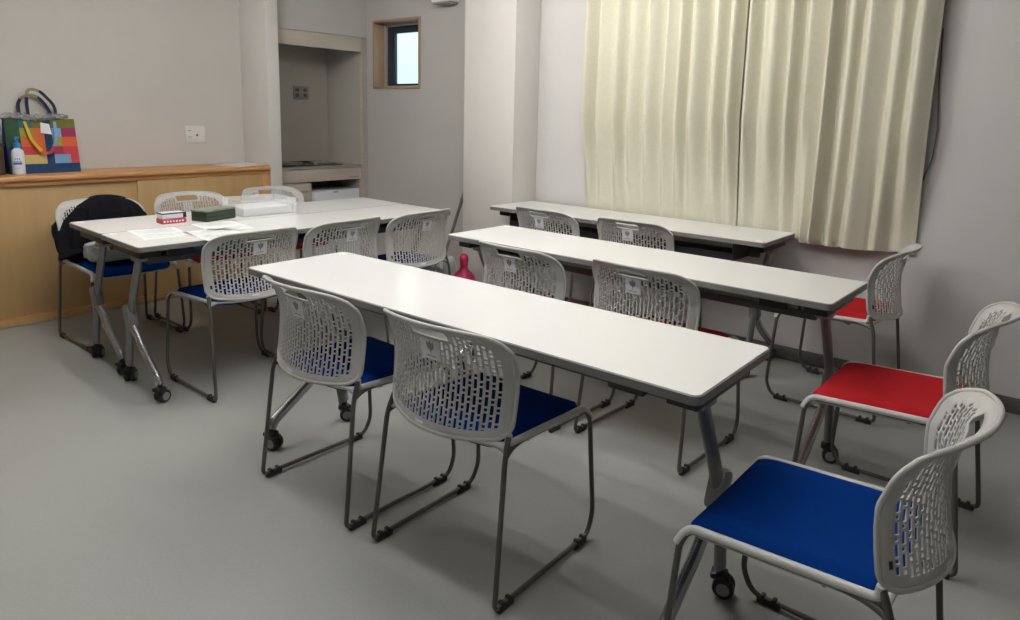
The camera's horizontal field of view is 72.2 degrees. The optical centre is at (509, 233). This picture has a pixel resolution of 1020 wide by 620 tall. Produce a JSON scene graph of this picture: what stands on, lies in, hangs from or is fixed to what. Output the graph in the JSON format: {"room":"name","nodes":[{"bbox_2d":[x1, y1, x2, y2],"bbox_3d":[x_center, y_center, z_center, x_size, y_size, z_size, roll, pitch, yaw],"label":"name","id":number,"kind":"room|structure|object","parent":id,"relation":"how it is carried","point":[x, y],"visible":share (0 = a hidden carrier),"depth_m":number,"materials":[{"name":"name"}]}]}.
{"room":"meeting room","nodes":[
{"label":"meeting room","id":0,"kind":"room"},
{"bbox_2d":[0,0,244,168],"bbox_3d":[-4.600,-0.471,2.588,0.100,2.460,7.675,9,12,39],"label":"wall","id":1,"kind":"structure","parent":0,"point":[130,75],"depth_m":4.80,"materials":[{"name":"paint"}]},
{"bbox_2d":[185,126,204,142],"bbox_3d":[-2.332,-0.733,5.178,0.012,0.125,0.150,9,12,39],"label":"wall plate","id":2,"kind":"object","parent":1,"relation":"attached to","point":[193,134],"visible":1,"depth_m":5.17,"materials":[{"name":"white plastic"}]},
{"bbox_2d":[238,0,284,262],"bbox_3d":[-1.948,-0.884,5.407,0.470,2.460,0.100,9,12,39],"label":"wall","id":3,"kind":"structure","parent":0,"point":[258,23],"depth_m":5.27,"materials":[{"name":"paint"}]},
{"bbox_2d":[278,44,327,161],"bbox_3d":[-1.924,-0.988,6.023,0.100,2.460,0.885,9,12,39],"label":"wall","id":4,"kind":"structure","parent":0,"point":[304,122],"depth_m":6.08,"materials":[{"name":"beige paint"}]},
{"bbox_2d":[293,86,308,98],"bbox_3d":[-1.804,-1.215,6.035,0.010,0.110,0.155,9,12,39],"label":"power socket","id":5,"kind":"object","parent":4,"relation":"attached to","point":[299,92],"visible":1,"depth_m":6.03,"materials":[{"name":"grey plastic"}]},
{"bbox_2d":[277,0,367,37],"bbox_3d":[-1.672,-1.894,5.672,0.502,0.545,0.885,9,12,39],"label":"wall","id":6,"kind":"structure","parent":0,"point":[336,17],"depth_m":5.56,"materials":[{"name":"paint"}]},
{"bbox_2d":[278,28,360,51],"bbox_3d":[-1.528,-1.537,5.563,0.030,0.115,0.825,9,12,39],"label":"trim","id":7,"kind":"structure","parent":6,"relation":"attached to","point":[285,36],"depth_m":5.55,"materials":[{"name":"brown wood"}]},
{"bbox_2d":[462,0,540,290],"bbox_3d":[-0.068,-0.751,4.885,0.459,2.460,0.260,9,12,39],"label":"wall column","id":8,"kind":"structure","parent":0,"point":[502,37],"depth_m":4.75,"materials":[{"name":"paint"}]},
{"bbox_2d":[0,291,1019,619],"bbox_3d":[-1.105,1.248,0.541,9.460,0.080,8.910,9,12,39],"label":"floor","id":9,"kind":"structure","parent":0,"point":[118,502],"depth_m":2.39,"materials":[{"name":"plastic"}]},
{"bbox_2d":[55,198,185,352],"bbox_3d":[-2.245,0.204,3.992,0.548,0.772,0.505,9,12,37],"label":"chair","id":10,"kind":"object","parent":9,"relation":"on","point":[119,268],"visible":0.3,"depth_m":3.90,"materials":[{"name":"white plastic"}]},
{"bbox_2d":[51,194,146,262],"bbox_3d":[-2.375,-0.013,4.030,0.426,0.386,0.537,9,12,39],"label":"coat","id":11,"kind":"object","parent":10,"relation":"on","point":[69,243],"visible":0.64,"depth_m":3.94,"materials":[{"name":"black fabric"}]},
{"bbox_2d":[83,241,130,261],"bbox_3d":[-2.188,0.087,3.828,0.182,0.118,0.291,9,12,39],"label":"plastic bag","id":12,"kind":"object","parent":10,"relation":"on","point":[90,251],"visible":0.46,"depth_m":3.75,"materials":[{"name":"white plastic"}]},
{"bbox_2d":[69,258,169,276],"bbox_3d":[-2.207,0.168,3.956,0.408,0.066,0.402,9,12,37],"label":"seat cushion","id":13,"kind":"object","parent":10,"relation":"on","point":[119,268],"depth_m":3.81,"materials":[{"name":"blue fabric"}]},
{"bbox_2d":[0,164,272,329],"bbox_3d":[-3.140,0.111,4.071,0.390,0.888,3.670,9,12,39],"label":"base cabinet","id":14,"kind":"object","parent":9,"relation":"on","point":[29,263],"visible":0.48,"depth_m":4.33,"materials":[{"name":"brown wood"}]},
{"bbox_2d":[0,143,5,174],"bbox_3d":[-3.120,-0.435,4.092,0.210,0.182,0.230,9,12,39],"label":"wooden box","id":15,"kind":"object","parent":14,"relation":"on","point":[2,161],"visible":1,"depth_m":4.10,"materials":[{"name":"brown wood"}]},
{"bbox_2d":[11,137,25,174],"bbox_3d":[-2.914,-0.459,4.136,0.069,0.224,0.070,4,10,17],"label":"pump bottle","id":16,"kind":"object","parent":14,"relation":"on","point":[17,154],"visible":1,"depth_m":4.12,"materials":[{"name":"white plastic"}]},
{"bbox_2d":[13,88,56,118],"bbox_3d":[-2.966,-0.648,4.372,0.054,0.515,0.300,9,12,39],"label":"handle","id":17,"kind":"object","parent":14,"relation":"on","point":[26,95],"visible":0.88,"depth_m":4.33,"materials":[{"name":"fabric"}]},
{"bbox_2d":[2,118,80,173],"bbox_3d":[-2.885,-0.540,4.306,0.146,0.328,0.382,9,12,39],"label":"tote bag","id":18,"kind":"object","parent":14,"relation":"on","point":[48,146],"visible":0.94,"depth_m":4.28,"materials":[{"name":"multicoloured fabric"}]},
{"bbox_2d":[0,112,67,122],"bbox_3d":[-2.896,-0.705,4.251,0.061,0.064,0.370,9,12,39],"label":"clear plastic bag","id":19,"kind":"object","parent":18,"relation":"on","point":[35,118],"visible":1,"depth_m":4.24,"materials":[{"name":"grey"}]},
{"bbox_2d":[214,162,261,166],"bbox_3d":[-2.038,-0.517,5.247,0.343,0.006,0.308,9,12,39],"label":"paper stack","id":20,"kind":"object","parent":14,"relation":"on","point":[240,164],"visible":1,"depth_m":5.21,"materials":[{"name":"white paper"}]},
{"bbox_2d":[154,191,266,330],"bbox_3d":[-1.909,0.144,4.394,0.548,0.772,0.505,9,12,39],"label":"chair","id":21,"kind":"object","parent":9,"relation":"on","point":[187,205],"visible":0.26,"depth_m":4.40,"materials":[{"name":"white plastic"}]},
{"bbox_2d":[191,250,252,262],"bbox_3d":[-1.872,0.108,4.357,0.408,0.066,0.402,9,12,39],"label":"seat cushion","id":22,"kind":"object","parent":21,"relation":"on","point":[195,260],"depth_m":4.21,"materials":[{"name":"red fabric"}]},
{"bbox_2d":[69,197,401,374],"bbox_3d":[-1.472,0.229,4.114,0.452,0.720,1.810,10,13,41],"label":"folding table","id":23,"kind":"object","parent":9,"relation":"on","point":[91,229],"visible":0.47,"depth_m":3.56,"materials":[{"name":"grey laminate"}]},
{"bbox_2d":[156,217,185,223],"bbox_3d":[-1.741,-0.068,3.594,0.076,0.026,0.125,10,13,42],"label":"box","id":24,"kind":"object","parent":23,"relation":"on","point":[158,220],"visible":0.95,"depth_m":3.56,"materials":[{"name":"red cardboard"}]},
{"bbox_2d":[156,210,185,218],"bbox_3d":[-1.740,-0.095,3.589,0.074,0.030,0.122,10,13,40],"label":"box","id":25,"kind":"object","parent":24,"relation":"on","point":[178,213],"visible":1,"depth_m":3.56,"materials":[{"name":"white cardboard"}]},
{"bbox_2d":[190,205,235,221],"bbox_3d":[-1.583,-0.105,3.737,0.111,0.060,0.211,5,10,23],"label":"lidded box","id":26,"kind":"object","parent":23,"relation":"on","point":[214,213],"visible":1,"depth_m":3.68,"materials":[{"name":"green cardboard"}]},
{"bbox_3d":[-1.438,-0.163,4.011,0.265,0.089,0.324,11,13,43],"label":"clear tray","id":27,"kind":"object","parent":23,"relation":"on","visible":0},
{"bbox_2d":[227,201,291,215],"bbox_3d":[-1.438,-0.143,4.015,0.210,0.040,0.290,11,13,43],"label":"paper stack","id":28,"kind":"object","parent":27,"relation":"in","point":[261,208],"visible":0.86,"depth_m":3.96,"materials":[{"name":"white paper"}]},
{"bbox_2d":[166,226,307,402],"bbox_3d":[-1.314,0.329,3.388,0.548,0.772,0.505,9,12,39],"label":"chair","id":29,"kind":"object","parent":9,"relation":"on","point":[245,289],"visible":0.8,"depth_m":3.19,"materials":[{"name":"white plastic"}]},
{"bbox_2d":[177,276,287,304],"bbox_3d":[-1.349,0.281,3.412,0.408,0.066,0.402,9,12,39],"label":"seat cushion","id":30,"kind":"object","parent":29,"relation":"on","point":[197,291],"depth_m":3.30,"materials":[{"name":"blue fabric"}]},
{"bbox_2d":[101,204,449,402],"bbox_3d":[-1.136,0.288,3.812,0.452,0.720,1.810,10,13,41],"label":"folding table","id":31,"kind":"object","parent":9,"relation":"on","point":[153,251],"visible":0.61,"depth_m":3.31,"materials":[{"name":"grey laminate"}]},
{"bbox_2d":[128,227,191,239],"bbox_3d":[-1.646,-0.001,3.287,0.210,0.001,0.297,-7,13,-41],"label":"paper sheet","id":32,"kind":"object","parent":31,"relation":"on","point":[169,232],"visible":1,"depth_m":3.28,"materials":[{"name":"white paper"}]},
{"bbox_2d":[183,228,239,240],"bbox_3d":[-1.385,0.003,3.303,0.297,0.001,0.210,11,13,43],"label":"paper sheet","id":33,"kind":"object","parent":31,"relation":"on","point":[207,235],"visible":0.71,"depth_m":3.31,"materials":[{"name":"white paper"}]},
{"bbox_2d":[194,241,239,250],"bbox_3d":[-1.518,0.064,3.478,0.150,0.040,0.300,9,12,39],"label":"folder","id":34,"kind":"object","parent":31,"relation":"on","point":[196,248],"visible":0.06,"depth_m":3.45,"materials":[{"name":"blue"}]},
{"bbox_2d":[190,221,253,229],"bbox_3d":[-1.450,-0.037,3.525,0.210,0.001,0.297,-8,13,-43],"label":"paper sheet","id":35,"kind":"object","parent":31,"relation":"on","point":[228,225],"visible":1,"depth_m":3.53,"materials":[{"name":"white paper"}]},
{"bbox_2d":[240,186,336,311],"bbox_3d":[-1.541,0.081,4.825,0.548,0.772,0.505,9,12,39],"label":"chair","id":36,"kind":"object","parent":9,"relation":"on","point":[246,192],"visible":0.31,"depth_m":4.89,"materials":[{"name":"white plastic"}]},
{"bbox_2d":[280,240,328,249],"bbox_3d":[-1.504,0.044,4.787,0.408,0.066,0.402,9,12,39],"label":"seat cushion","id":37,"kind":"object","parent":36,"relation":"on","point":[298,246],"depth_m":4.63,"materials":[{"name":"red fabric"}]},
{"bbox_2d":[282,160,361,259],"bbox_3d":[-1.730,-0.180,5.938,0.497,0.864,0.815,9,12,39],"label":"counter","id":38,"kind":"object","parent":9,"relation":"on","point":[299,175],"visible":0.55,"depth_m":5.74,"materials":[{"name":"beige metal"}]},
{"bbox_2d":[282,160,342,166],"bbox_3d":[-1.756,-0.584,5.863,0.358,0.016,0.640,9,12,39],"label":"cooktop","id":39,"kind":"object","parent":38,"relation":"in","point":[294,163],"depth_m":5.84,"materials":[{"name":"black metal"}]},
{"bbox_2d":[282,162,361,170],"bbox_3d":[-1.724,-0.568,5.875,0.489,0.020,0.815,9,12,39],"label":"countertop","id":40,"kind":"structure","parent":38,"relation":"on","point":[345,165],"depth_m":5.73,"materials":[{"name":"silver metal"}]},
{"bbox_2d":[260,216,389,357],"bbox_3d":[-0.983,0.274,3.763,0.548,0.772,0.505,9,12,37],"label":"chair","id":41,"kind":"object","parent":9,"relation":"on","point":[351,235],"visible":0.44,"depth_m":3.58,"materials":[{"name":"white plastic"}]},
{"bbox_2d":[312,185,359,255],"bbox_3d":[-1.610,-0.068,6.040,0.429,0.655,0.455,9,12,39],"label":"fridge","id":42,"kind":"object","parent":9,"relation":"on","point":[323,192],"visible":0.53,"depth_m":5.89,"materials":[{"name":"white"}]},
{"bbox_2d":[261,275,455,530],"bbox_3d":[-0.553,0.506,2.451,0.505,0.772,0.548,9,12,39],"label":"chair","id":43,"kind":"object","parent":9,"relation":"on","point":[361,363],"visible":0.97,"depth_m":2.25,"materials":[{"name":"white plastic"}]},
{"bbox_2d":[287,336,435,390],"bbox_3d":[-0.521,0.458,2.481,0.402,0.066,0.408,9,12,39],"label":"seat cushion","id":44,"kind":"object","parent":43,"relation":"on","point":[379,356],"depth_m":2.41,"materials":[{"name":"blue fabric"}]},
{"bbox_2d":[340,208,450,344],"bbox_3d":[-0.643,0.220,4.131,0.548,0.772,0.505,9,12,37],"label":"chair","id":45,"kind":"object","parent":9,"relation":"on","point":[417,260],"visible":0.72,"depth_m":3.94,"materials":[{"name":"white plastic"}]},
{"bbox_2d":[371,251,437,268],"bbox_3d":[-0.680,0.171,4.154,0.408,0.066,0.402,9,12,37],"label":"seat cushion","id":46,"kind":"object","parent":45,"relation":"on","point":[382,257],"depth_m":4.15,"materials":[{"name":"blue fabric"}]},
{"bbox_2d":[434,255,455,275],"bbox_3d":[-0.473,0.303,5.077,0.158,0.308,0.132,9,12,39],"label":"bag","id":47,"kind":"object","parent":9,"relation":"on","point":[441,267],"visible":0.3,"depth_m":5.02,"materials":[{"name":"grey plastic"}]},
{"bbox_2d":[446,192,462,253],"bbox_3d":[-0.415,-0.102,5.305,0.435,1.025,0.032,9,12,39],"label":"leaning pole","id":48,"kind":"object","parent":9,"relation":"on","point":[461,199],"visible":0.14,"depth_m":5.29,"materials":[{"name":"brown"}]},
{"bbox_2d":[453,253,475,280],"bbox_3d":[-0.320,0.317,4.822,0.189,0.364,0.189,9,12,39],"label":"vessel","id":49,"kind":"object","parent":9,"relation":"on","point":[464,272],"visible":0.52,"depth_m":4.78,"materials":[{"name":"pink plastic"}]},
{"bbox_2d":[371,308,594,613],"bbox_3d":[-0.087,0.577,2.098,0.505,0.772,0.548,9,12,38],"label":"chair","id":50,"kind":"object","parent":9,"relation":"on","point":[484,409],"visible":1,"depth_m":1.91,"materials":[{"name":"white plastic"}]},
{"bbox_2d":[405,373,576,446],"bbox_3d":[-0.056,0.529,2.128,0.402,0.066,0.408,9,12,38],"label":"seat cushion","id":51,"kind":"object","parent":50,"relation":"on","point":[536,408],"depth_m":2.07,"materials":[{"name":"blue fabric"}]},
{"bbox_2d":[248,252,769,619],"bbox_3d":[-0.159,0.568,2.295,1.810,0.720,0.452,9,12,39],"label":"folding table","id":52,"kind":"object","parent":9,"relation":"on","point":[689,369],"visible":0.85,"depth_m":1.94,"materials":[{"name":"white laminate"}]},
{"bbox_2d":[469,240,614,432],"bbox_3d":[0.137,0.401,3.170,0.505,0.772,0.548,10,13,42],"label":"chair","id":53,"kind":"object","parent":9,"relation":"on","point":[510,266],"visible":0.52,"depth_m":2.94,"materials":[{"name":"white plastic"}]},
{"bbox_2d":[536,293,592,306],"bbox_3d":[0.171,0.354,3.197,0.402,0.066,0.408,10,13,42],"label":"seat cushion","id":54,"kind":"object","parent":53,"relation":"on","point":[540,293],"depth_m":3.27,"materials":[{"name":"red fabric"}]},
{"bbox_2d":[511,206,613,304],"bbox_3d":[0.312,0.204,4.359,0.505,0.772,0.548,10,13,42],"label":"chair","id":55,"kind":"object","parent":9,"relation":"on","point":[539,221],"visible":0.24,"depth_m":4.10,"materials":[{"name":"white plastic"}]},
{"bbox_2d":[490,201,794,377],"bbox_3d":[0.689,0.264,4.213,1.810,0.720,0.452,9,12,39],"label":"folding table","id":56,"kind":"object","parent":9,"relation":"on","point":[746,241],"visible":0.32,"depth_m":3.83,"materials":[{"name":"grey laminate"}]},
{"bbox_2d":[589,217,701,326],"bbox_3d":[0.767,0.276,4.000,0.505,0.772,0.548,9,12,39],"label":"chair","id":57,"kind":"object","parent":9,"relation":"on","point":[627,233],"visible":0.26,"depth_m":3.76,"materials":[{"name":"white plastic"}]},
{"bbox_2d":[574,258,739,475],"bbox_3d":[0.603,0.467,2.845,0.505,0.772,0.548,10,13,42],"label":"chair","id":58,"kind":"object","parent":9,"relation":"on","point":[633,284],"visible":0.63,"depth_m":2.63,"materials":[{"name":"white plastic"}]},
{"bbox_2d":[640,315,728,337],"bbox_3d":[0.637,0.420,2.872,0.402,0.066,0.408,10,13,42],"label":"seat cushion","id":59,"kind":"object","parent":58,"relation":"on","point":[705,330],"depth_m":2.89,"materials":[{"name":"red fabric"}]},
{"bbox_2d":[448,225,867,464],"bbox_3d":[0.509,0.448,3.098,1.810,0.720,0.452,10,13,40],"label":"folding table","id":60,"kind":"object","parent":9,"relation":"on","point":[810,296],"visible":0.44,"depth_m":2.74,"materials":[{"name":"grey laminate"}]},
{"bbox_2d":[664,388,1004,619],"bbox_3d":[0.706,0.690,1.544,0.548,0.772,0.505,9,12,39],"label":"chair","id":61,"kind":"object","parent":9,"relation":"on","point":[862,541],"visible":1,"depth_m":1.44,"materials":[{"name":"blue fabric"}]},
{"bbox_2d":[691,459,922,591],"bbox_3d":[0.671,0.642,1.568,0.408,0.066,0.402,9,12,39],"label":"seat cushion","id":62,"kind":"object","parent":61,"relation":"on","point":[822,521],"depth_m":1.53,"materials":[{"name":"blue fabric"}]},
{"bbox_2d":[765,243,922,424],"bbox_3d":[1.600,0.410,3.327,0.548,0.772,0.505,9,12,39],"label":"chair","id":63,"kind":"object","parent":9,"relation":"on","point":[867,312],"visible":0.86,"depth_m":3.11,"materials":[{"name":"white plastic"}]},
{"bbox_2d":[835,297,890,324],"bbox_3d":[1.564,0.361,3.350,0.408,0.066,0.402,9,12,39],"label":"seat cushion","id":64,"kind":"object","parent":63,"relation":"on","point":[856,309],"depth_m":3.20,"materials":[{"name":"red fabric"}]},
{"bbox_2d":[792,301,1019,579],"bbox_3d":[1.294,0.578,2.290,0.548,0.772,0.505,9,12,39],"label":"chair","id":65,"kind":"object","parent":9,"relation":"on","point":[910,397],"visible":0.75,"depth_m":2.22,"materials":[{"name":"red fabric"}]},
{"bbox_2d":[811,362,965,417],"bbox_3d":[1.258,0.530,2.313,0.408,0.066,0.402,9,12,39],"label":"seat cushion","id":66,"kind":"object","parent":65,"relation":"on","point":[916,394],"depth_m":2.28,"materials":[{"name":"red fabric"}]},
{"bbox_2d":[367,0,1019,398],"bbox_3d":[1.848,-0.488,3.604,9.070,2.460,0.220,9,12,39],"label":"wall","id":67,"kind":"structure","parent":0,"point":[968,261],"depth_m":3.58,"materials":[{"name":"paint"}]},
{"bbox_2d":[326,38,367,241],"bbox_3d":[-1.433,-0.997,6.147,0.490,2.460,0.060,9,12,39],"label":"wall","id":68,"kind":"structure","parent":67,"relation":"attached to","point":[343,72],"depth_m":6.09,"materials":[{"name":"beige paint"}]},
{"bbox_2d":[359,52,364,245],"bbox_3d":[-1.276,-0.639,6.033,0.024,1.800,0.015,9,12,39],"label":"trim","id":69,"kind":"structure","parent":67,"relation":"attached to","point":[360,53],"depth_m":5.97,"materials":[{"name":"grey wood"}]},
{"bbox_2d":[372,16,420,88],"bbox_3d":[-0.856,-1.470,5.762,0.576,0.553,0.232,9,12,39],"label":"window","id":70,"kind":"structure","parent":67,"relation":"in","point":[396,42],"depth_m":5.84,"materials":[{"name":"brown wood"}]},
{"bbox_2d":[377,254,434,271],"bbox_3d":[-0.725,0.294,5.766,1.399,0.075,0.012,9,12,39],"label":"baseboard","id":71,"kind":"structure","parent":67,"relation":"attached to","point":[430,268],"depth_m":5.69,"materials":[{"name":"grey plastic"}]},
{"bbox_2d":[431,0,459,5],"bbox_3d":[-0.478,-1.773,5.183,0.200,0.144,0.105,9,12,39],"label":"light fixture","id":72,"kind":"object","parent":67,"relation":"attached to","point":[435,2],"depth_m":5.16,"materials":[{"name":"white plastic"}]},
{"bbox_2d":[536,290,1019,414],"bbox_3d":[2.683,0.855,2.937,6.612,0.075,0.012,9,12,39],"label":"baseboard","id":73,"kind":"structure","parent":67,"relation":"attached to","point":[1011,405],"depth_m":3.81,"materials":[{"name":"grey plastic"}]},
{"bbox_2d":[922,28,943,182],"bbox_3d":[1.983,-0.570,3.309,0.093,0.772,0.009,9,12,39],"label":"hanging cord","id":74,"kind":"object","parent":67,"relation":"hanging from","point":[942,28],"visible":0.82,"depth_m":3.28,"materials":[{"name":"grey plastic"}]},
{"bbox_3d":[1.265,-1.635,3.724,2.100,0.035,0.097,9,12,39],"label":"rail","id":75,"kind":"object","parent":67,"relation":"attached to","visible":0},
{"bbox_2d":[581,0,748,225],"bbox_3d":[0.863,-0.864,4.129,1.037,1.620,0.158,9,12,39],"label":"curtain","id":76,"kind":"object","parent":75,"relation":"hanging from","point":[663,79],"visible":0.93,"depth_m":4.11,"materials":[{"name":"beige fabric"}]},
{"bbox_2d":[737,0,944,254],"bbox_3d":[1.612,-0.741,3.510,0.908,1.620,0.153,9,12,39],"label":"curtain","id":77,"kind":"object","parent":75,"relation":"hanging from","point":[838,94],"visible":0.98,"depth_m":3.49,"materials":[{"name":"beige fabric"}]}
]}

